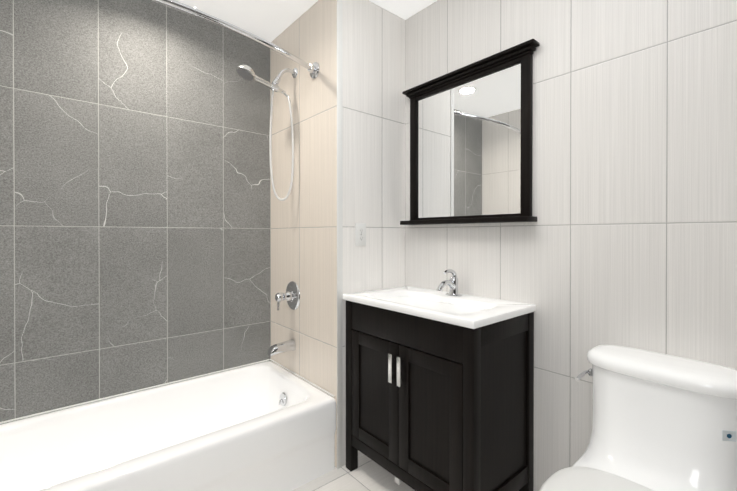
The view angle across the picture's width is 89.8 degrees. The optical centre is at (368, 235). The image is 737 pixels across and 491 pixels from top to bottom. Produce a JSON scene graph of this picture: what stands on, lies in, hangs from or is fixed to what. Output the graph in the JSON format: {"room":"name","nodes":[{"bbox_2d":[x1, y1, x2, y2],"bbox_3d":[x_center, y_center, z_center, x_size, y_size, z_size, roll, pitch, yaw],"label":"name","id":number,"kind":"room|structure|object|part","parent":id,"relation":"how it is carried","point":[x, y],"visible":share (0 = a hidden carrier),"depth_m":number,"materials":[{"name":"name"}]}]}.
{"room":"bathroom","nodes":[
{"label":"bathroom","id":0,"kind":"room"},
{"bbox_2d":[0,0,270,423],"bbox_3d":[-1.071,-0.048,2.135,2.212,2.438,0.100,0,0,-40],"label":"wall","id":1,"kind":"structure","parent":0,"point":[135,226],"depth_m":1.91,"materials":[{"name":"grey tile"}]},
{"bbox_2d":[177,0,436,41],"bbox_3d":[-0.138,-1.312,1.032,2.212,0.100,2.980,0,0,-40],"label":"ceiling","id":2,"kind":"structure","parent":0,"point":[270,20],"depth_m":2.08,"materials":[{"name":"white paint"}]},
{"bbox_2d":[270,0,404,467],"bbox_3d":[-0.195,-0.049,2.320,0.538,2.438,0.752,0,0,-40],"label":"wall","id":3,"kind":"structure","parent":0,"point":[304,236],"depth_m":2.04,"materials":[{"name":"beige tile"}]},
{"bbox_2d":[152,0,319,78],"bbox_3d":[-0.831,-0.895,1.472,1.526,0.088,0.205,0,0,-40],"label":"shower rod","id":4,"kind":"object","parent":3,"relation":"attached to","point":[313,69],"visible":1,"depth_m":1.60,"materials":[{"name":"silver metal"}]},
{"bbox_2d":[236,64,297,200],"bbox_3d":[-0.562,-0.594,2.064,0.346,0.788,0.107,0,0,-40],"label":"shower head","id":5,"kind":"object","parent":3,"relation":"attached to","point":[245,72],"visible":1,"depth_m":2.09},
{"bbox_3d":[-0.490,-0.903,2.126,0.154,0.171,0.060,0,0,-40],"label":"arm","id":6,"kind":"part","parent":5,"relation":"part of"},
{"bbox_2d":[267,339,295,355],"bbox_3d":[-0.509,0.650,2.157,0.152,0.067,0.070,0,0,-40],"label":"tub spout","id":7,"kind":"object","parent":3,"relation":"attached to","point":[285,346],"visible":1,"depth_m":2.14,"materials":[{"name":"silver metal"}]},
{"bbox_2d":[275,281,299,309],"bbox_3d":[-0.492,0.355,2.170,0.107,0.172,0.172,0,0,-40],"label":"tub valve","id":8,"kind":"object","parent":3,"relation":"attached to","point":[291,295],"visible":1,"depth_m":2.16,"materials":[{"name":"silver metal"}]},
{"bbox_2d":[337,0,342,468],"bbox_3d":[-0.145,-0.046,1.866,0.034,2.438,0.004,0,0,-40],"label":"trim","id":9,"kind":"structure","parent":3,"relation":"attached to","point":[339,250],"depth_m":1.86,"materials":[{"name":"white"}]},
{"bbox_2d":[355,223,365,245],"bbox_3d":[-0.040,-0.007,1.952,0.072,0.120,0.009,0,0,-40],"label":"electrical outlet","id":10,"kind":"object","parent":3,"relation":"attached to","point":[360,234],"visible":1,"depth_m":1.95,"materials":[{"name":"white plastic"}]},
{"bbox_2d":[292,455,414,490],"bbox_3d":[-0.138,1.227,1.044,2.212,0.100,2.980,0,0,-40],"label":"floor","id":11,"kind":"structure","parent":0,"point":[368,474],"depth_m":1.77,"materials":[{"name":"white ceramic tile"},{"name":"grout"}]},
{"bbox_2d":[0,359,335,490],"bbox_3d":[-0.978,0.992,1.654,1.522,0.364,0.760,0,0,-40],"label":"bathtub","id":12,"kind":"object","parent":11,"relation":"on","point":[267,425],"visible":1,"depth_m":1.72,"materials":[{"name":"white ceramic"}]},
{"bbox_2d":[343,269,535,490],"bbox_3d":[0.289,0.668,1.723,0.474,1.011,0.769,0,0,-40],"label":"bathroom vanity","id":13,"kind":"object","parent":11,"relation":"on","point":[439,389],"visible":1,"depth_m":1.51,"materials":[{"name":"brown wood"}]},
{"bbox_2d":[343,286,535,328],"bbox_3d":[0.293,0.346,1.725,0.464,0.104,0.769,0,0,-40],"label":"sink","id":14,"kind":"object","parent":13,"relation":"in","point":[403,307],"depth_m":1.62,"materials":[{"name":"white ceramic"}]},
{"bbox_2d":[437,269,462,295],"bbox_3d":[0.388,0.228,1.806,0.154,0.131,0.093,0,0,-40],"label":"faucet","id":15,"kind":"object","parent":13,"relation":"on","point":[452,282],"depth_m":1.82,"materials":[{"name":"silver metal"}]},
{"bbox_2d":[539,344,736,490],"bbox_3d":[0.730,0.782,1.007,0.716,0.789,0.422,0,0,-40],"label":"toilet","id":16,"kind":"object","parent":11,"relation":"on","point":[663,422],"visible":1,"depth_m":1.07,"materials":[{"name":"white ceramic"}]},
{"bbox_3d":[0.746,0.478,1.279,0.090,0.032,0.026,0,0,-40],"label":"lever","id":17,"kind":"part","parent":16,"relation":"part of","materials":[{"name":"silver metal"}]},
{"bbox_3d":[0.620,0.719,0.905,0.416,0.049,0.388,0,0,-40],"label":"seat","id":18,"kind":"part","parent":16,"relation":"part of","materials":[{"name":"white plastic"}]},
{"bbox_3d":[0.922,0.410,1.161,0.221,0.046,0.410,0,0,-40],"label":"tank lid","id":19,"kind":"part","parent":16,"relation":"part of","materials":[{"name":"white ceramic"}]},
{"bbox_2d":[400,0,736,490],"bbox_3d":[0.894,-0.044,1.389,0.186,2.438,2.177,0,0,-40],"label":"wall","id":20,"kind":"structure","parent":0,"point":[628,238],"depth_m":1.46,"materials":[{"name":"beige tile"}]},
{"bbox_3d":[0.474,-0.431,1.852,0.004,0.665,0.617,0,0,-40],"label":"glass","id":21,"kind":"part","parent":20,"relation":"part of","materials":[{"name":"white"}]},
{"bbox_3d":[0.449,-0.442,1.831,0.085,0.759,0.757,0,0,-40],"label":"mirror","id":22,"kind":"part","parent":20,"relation":"part of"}
]}

